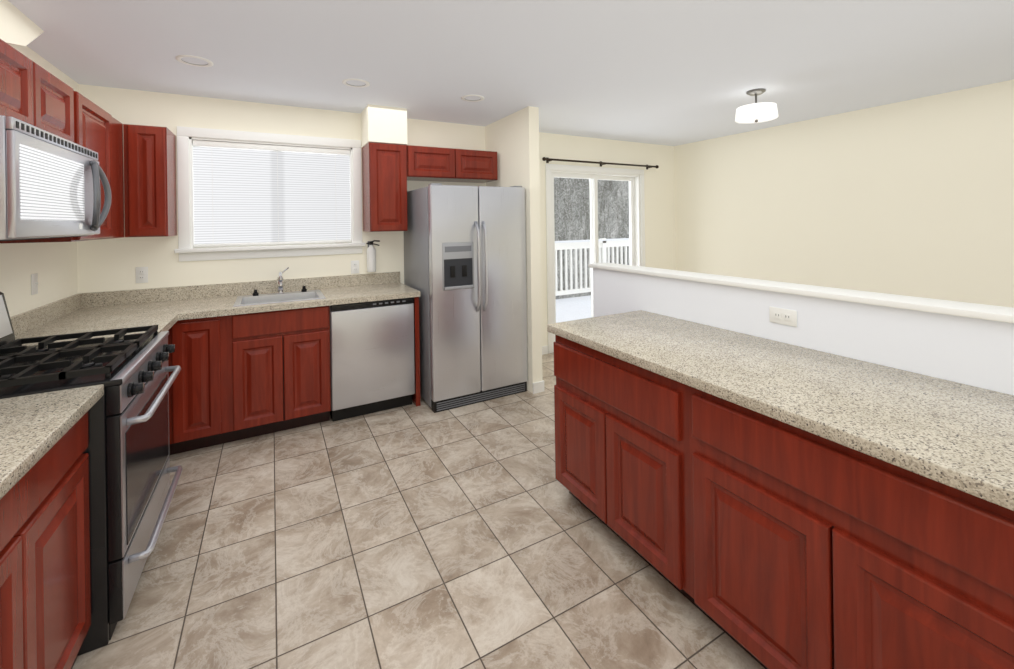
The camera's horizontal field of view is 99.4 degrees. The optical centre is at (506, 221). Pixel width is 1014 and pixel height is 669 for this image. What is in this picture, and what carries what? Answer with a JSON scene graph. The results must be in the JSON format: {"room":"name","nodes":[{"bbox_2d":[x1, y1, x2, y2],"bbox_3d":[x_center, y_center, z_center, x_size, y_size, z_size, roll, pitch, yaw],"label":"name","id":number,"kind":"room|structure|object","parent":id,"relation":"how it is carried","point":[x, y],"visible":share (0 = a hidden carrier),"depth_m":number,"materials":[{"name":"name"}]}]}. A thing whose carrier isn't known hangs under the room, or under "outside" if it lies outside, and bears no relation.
{"room":"kitchen","nodes":[
{"label":"kitchen","id":0,"kind":"room"},
{"bbox_2d":[0,241,77,316],"bbox_3d":[-1.283,0.258,-0.232,0.150,2.450,7.130,-1,0,-29],"label":"wall","id":1,"kind":"structure","parent":0,"point":[55,263],"depth_m":2.42,"materials":[{"name":"beige paint"}]},
{"bbox_2d":[31,273,37,294],"bbox_3d":[-2.623,0.345,2.395,0.016,0.115,0.070,-1,0,-29],"label":"switch","id":2,"kind":"object","parent":1,"relation":"attached to","point":[34,277],"visible":1,"depth_m":2.39,"materials":[{"name":"white plastic"}]},
{"bbox_2d":[0,39,123,243],"bbox_3d":[-2.042,-0.276,1.655,0.340,0.740,2.460,-1,0,-29],"label":"upper cabinet","id":3,"kind":"object","parent":1,"relation":"attached to","point":[29,93],"visible":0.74,"depth_m":2.01,"materials":[{"name":"red wood"}]},
{"bbox_2d":[0,115,110,240],"bbox_3d":[-1.966,-0.138,1.668,0.482,0.409,0.798,-1,0,-29],"label":"over-the-range microwave","id":4,"kind":"object","parent":3,"relation":"attached to","point":[50,183],"visible":1,"depth_m":1.60,"materials":[{"name":"silver metal"}]},
{"bbox_2d":[77,84,675,345],"bbox_3d":[-0.372,0.245,4.418,6.215,2.450,0.150,-1,0,-29],"label":"wall","id":5,"kind":"structure","parent":0,"point":[103,265],"depth_m":3.58,"materials":[{"name":"beige paint"}]},
{"bbox_2d":[135,267,147,282],"bbox_3d":[-2.626,0.381,3.091,0.070,0.115,0.006,-1,0,-29],"label":"outlet","id":6,"kind":"object","parent":5,"relation":"attached to","point":[141,272],"visible":1,"depth_m":3.09,"materials":[{"name":"white plastic"}]},
{"bbox_2d":[123,124,176,236],"bbox_3d":[-2.472,-0.270,2.990,0.225,0.740,0.340,-1,0,-29],"label":"upper cabinet","id":7,"kind":"object","parent":5,"relation":"attached to","point":[150,190],"visible":1,"depth_m":2.86,"materials":[{"name":"red wood"}]},
{"bbox_2d":[174,126,364,261],"bbox_3d":[-1.896,-0.216,3.558,1.353,1.005,0.200,-1,0,-29],"label":"kitchen window","id":8,"kind":"structure","parent":5,"relation":"in","point":[185,135],"depth_m":3.41,"materials":[{"name":"white wood"}]},
{"bbox_2d":[193,140,350,247],"bbox_3d":[-1.889,-0.221,3.545,1.131,0.817,0.044,-1,0,-29],"label":"window blinds","id":9,"kind":"object","parent":8,"relation":"attached to","point":[242,197],"visible":1,"depth_m":3.51,"materials":[{"name":"white plastic"}]},
{"bbox_2d":[351,260,358,273],"bbox_3d":[-1.340,0.398,3.795,0.070,0.115,0.006,-1,0,-29],"label":"outlet","id":10,"kind":"object","parent":5,"relation":"attached to","point":[354,264],"visible":1,"depth_m":3.79,"materials":[{"name":"white plastic"}]},
{"bbox_2d":[366,240,379,271],"bbox_3d":[-1.190,0.301,3.826,0.116,0.281,0.096,-1,0,-29],"label":"fire extinguisher","id":11,"kind":"object","parent":5,"relation":"attached to","point":[371,251],"visible":1,"depth_m":3.78,"materials":[{"name":"white metal"}]},
{"bbox_2d":[362,142,497,231],"bbox_3d":[-0.684,-0.295,3.969,1.193,0.740,0.340,-1,0,-29],"label":"upper cabinet","id":12,"kind":"object","parent":5,"relation":"attached to","point":[386,168],"visible":1,"depth_m":3.68,"materials":[{"name":"red wood"}]},
{"bbox_2d":[545,164,644,353],"bbox_3d":[1.064,0.397,5.193,1.505,2.104,0.166,-1,0,-29],"label":"sliding door frame","id":13,"kind":"structure","parent":5,"relation":"in","point":[636,181],"depth_m":5.17,"materials":[{"name":"white"}]},
{"bbox_2d":[542,157,658,168],"bbox_3d":[1.151,-0.696,5.117,1.772,0.060,0.094,-1,0,-29],"label":"curtain rod","id":14,"kind":"object","parent":5,"relation":"attached to","point":[601,163],"visible":1,"depth_m":5.04,"materials":[{"name":"brown metal"}]},
{"bbox_2d":[71,352,764,668],"bbox_3d":[1.358,1.496,1.291,6.215,0.100,7.280,-1,0,-29],"label":"floor","id":15,"kind":"structure","parent":0,"point":[411,536],"depth_m":1.85,"materials":[{"name":"tile"}]},
{"bbox_2d":[0,411,90,668],"bbox_3d":[-1.004,1.040,0.068,0.605,0.878,2.898,-1,0,-29],"label":"base cabinet","id":16,"kind":"object","parent":15,"relation":"on","point":[45,600],"visible":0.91,"depth_m":1.20,"materials":[{"name":"brown wood"}]},
{"bbox_2d":[0,384,103,498],"bbox_3d":[-0.994,0.529,0.077,0.643,0.140,2.898,-1,0,-29],"label":"countertop","id":17,"kind":"structure","parent":16,"relation":"on","point":[30,425],"depth_m":1.21,"materials":[{"name":"stone"}]},
{"bbox_2d":[0,292,182,655],"bbox_3d":[-1.829,0.896,1.735,0.743,1.190,0.800,-1,0,-29],"label":"range","id":18,"kind":"object","parent":15,"relation":"on","point":[131,493],"visible":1,"depth_m":1.61,"materials":[{"name":"black metal"}]},
{"bbox_2d":[168,297,420,454],"bbox_3d":[-1.808,1.052,3.192,2.194,0.878,0.605,-1,0,-29],"label":"base cabinet","id":19,"kind":"object","parent":15,"relation":"on","point":[241,376],"visible":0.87,"depth_m":2.90,"materials":[{"name":"brown wood"}]},
{"bbox_2d":[10,267,420,345],"bbox_3d":[-1.679,0.547,2.948,2.198,0.374,1.164,-1,0,-29],"label":"countertop","id":20,"kind":"structure","parent":19,"relation":"on","point":[162,307],"depth_m":3.03,"materials":[{"name":"stone"}]},
{"bbox_2d":[233,290,324,306],"bbox_3d":[-1.705,0.650,3.245,0.582,0.169,0.472,-1,0,-29],"label":"sink","id":21,"kind":"object","parent":20,"relation":"in","point":[303,295],"depth_m":3.33,"materials":[{"name":"silver metal"}]},
{"bbox_2d":[253,267,306,295],"bbox_3d":[-1.756,0.463,3.333,0.380,0.205,0.229,-1,0,-29],"label":"faucet","id":22,"kind":"object","parent":20,"relation":"on","point":[280,292],"depth_m":3.39,"materials":[{"name":"silver metal"}]},
{"bbox_2d":[330,297,414,421],"bbox_3d":[-1.146,1.044,3.534,0.620,0.874,0.586,-1,0,-29],"label":"dishwasher","id":23,"kind":"object","parent":15,"relation":"on","point":[372,364],"visible":0.98,"depth_m":3.27,"materials":[{"name":"grey metal"}]},
{"bbox_2d":[404,183,527,412],"bbox_3d":[-0.375,0.583,3.823,0.855,1.774,0.845,-1,0,-29],"label":"refrigerator","id":24,"kind":"object","parent":15,"relation":"on","point":[465,246],"visible":1,"depth_m":3.48,"materials":[{"name":"grey metal"}]},
{"bbox_2d":[553,335,1013,668],"bbox_3d":[1.162,1.010,1.295,0.668,0.878,2.600,-1,0,-29],"label":"base cabinet","id":25,"kind":"object","parent":15,"relation":"on","point":[808,550],"visible":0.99,"depth_m":1.25,"materials":[{"name":"red wood"}]},
{"bbox_2d":[547,310,1013,510],"bbox_3d":[1.148,0.549,1.288,0.688,0.040,2.645,-1,0,-29],"label":"countertop","id":26,"kind":"structure","parent":25,"relation":"on","point":[959,436],"depth_m":1.33,"materials":[{"name":"stone"}]},
{"bbox_2d":[8,0,1013,145],"bbox_3d":[1.322,-1.054,1.291,6.215,0.100,7.280,-1,0,-29],"label":"ceiling","id":27,"kind":"structure","parent":0,"point":[659,72],"depth_m":2.52,"materials":[{"name":"paint"}]},
{"bbox_2d":[0,0,78,91],"bbox_3d":[-2.054,-0.806,1.492,0.180,0.300,3.380,-1,0,-29],"label":"ceiling soffit","id":28,"kind":"structure","parent":27,"relation":"attached to","point":[17,30],"depth_m":1.98,"materials":[{"name":"beige paint"}]},
{"bbox_2d":[175,55,213,66],"bbox_3d":[-1.858,-0.985,2.559,0.184,0.067,0.184,-1,0,-29],"label":"recessed light","id":29,"kind":"object","parent":27,"relation":"in","point":[178,58],"depth_m":2.55,"materials":[{"name":"white metal"}]},
{"bbox_2d":[342,79,369,87],"bbox_3d":[-1.053,-0.997,3.000,0.184,0.067,0.184,-1,0,-29],"label":"recessed light","id":30,"kind":"object","parent":27,"relation":"in","point":[344,81],"depth_m":3.00,"materials":[{"name":"white metal"}]},
{"bbox_2d":[361,104,406,147],"bbox_3d":[-1.079,-0.817,3.762,0.324,0.305,0.335,-1,0,-29],"label":"ceiling soffit","id":31,"kind":"structure","parent":27,"relation":"attached to","point":[379,124],"depth_m":3.62,"materials":[{"name":"beige paint"}]},
{"bbox_2d":[461,95,483,101],"bbox_3d":[-0.271,-1.008,3.405,0.184,0.067,0.184,-1,0,-29],"label":"recessed light","id":32,"kind":"object","parent":27,"relation":"in","point":[463,97],"depth_m":3.40,"materials":[{"name":"white metal"}]},
{"bbox_2d":[735,88,777,123],"bbox_3d":[1.925,-0.890,3.323,0.290,0.244,0.290,-1,0,-29],"label":"ceiling light","id":33,"kind":"object","parent":27,"relation":"attached to","point":[756,112],"depth_m":3.25,"materials":[{"name":"white glass"}]},
{"bbox_2d":[555,238,629,295],"bbox_3d":[0.400,0.899,7.622,6.890,1.120,0.120,-1,0,-29],"label":"railing","id":34,"kind":"object","parent":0,"point":[603,243],"depth_m":8.16,"materials":[{"name":"white wood"}]},
{"bbox_2d":[485,106,1013,394],"bbox_3d":[1.051,0.225,2.272,0.150,2.450,4.980,-1,0,-29],"label":"wall","id":35,"kind":"structure","parent":0,"point":[975,352],"depth_m":1.92,"materials":[{"name":"white paint"}]},
{"bbox_2d":[533,345,547,393],"bbox_3d":[2.716,1.382,2.035,2.815,0.090,6.980,-1,0,-29],"label":"baseboard","id":36,"kind":"structure","parent":35,"relation":"attached to","point":[538,387],"depth_m":3.69,"materials":[{"name":"white"}]},
{"bbox_2d":[769,306,796,326],"bbox_3d":[1.208,0.414,1.885,0.006,0.070,0.115,-1,0,-29],"label":"outlet","id":37,"kind":"object","parent":35,"relation":"attached to","point":[776,315],"visible":1,"depth_m":1.88,"materials":[{"name":"white plastic"}]},
{"bbox_2d":[588,263,1013,322],"bbox_3d":[1.452,0.293,1.573,0.170,0.024,3.370,-1,0,-29],"label":"cap","id":38,"kind":"object","parent":35,"relation":"on","point":[955,308],"depth_m":1.70,"materials":[{"name":"white wood"}]},
{"bbox_2d":[674,80,1013,307],"bbox_3d":[4.036,0.183,2.681,0.150,2.450,7.130,-1,0,-29],"label":"wall","id":39,"kind":"structure","parent":0,"point":[914,197],"depth_m":3.90,"materials":[{"name":"beige paint"}]},
{"label":"outside","id":40,"kind":"structure","parent":0,"visible":0},
{"bbox_2d":[554,177,628,298],"bbox_3d":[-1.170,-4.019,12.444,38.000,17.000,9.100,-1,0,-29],"label":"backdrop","id":41,"kind":"structure","parent":40,"point":[571,195],"depth_m":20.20,"materials":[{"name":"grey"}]},
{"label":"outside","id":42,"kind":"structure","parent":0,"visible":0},
{"bbox_2d":[556,295,590,322],"bbox_3d":[0.941,1.513,6.650,7.000,0.118,2.518,-1,0,-29],"label":"deck floor","id":43,"kind":"structure","parent":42,"point":[574,308],"depth_m":7.20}
]}

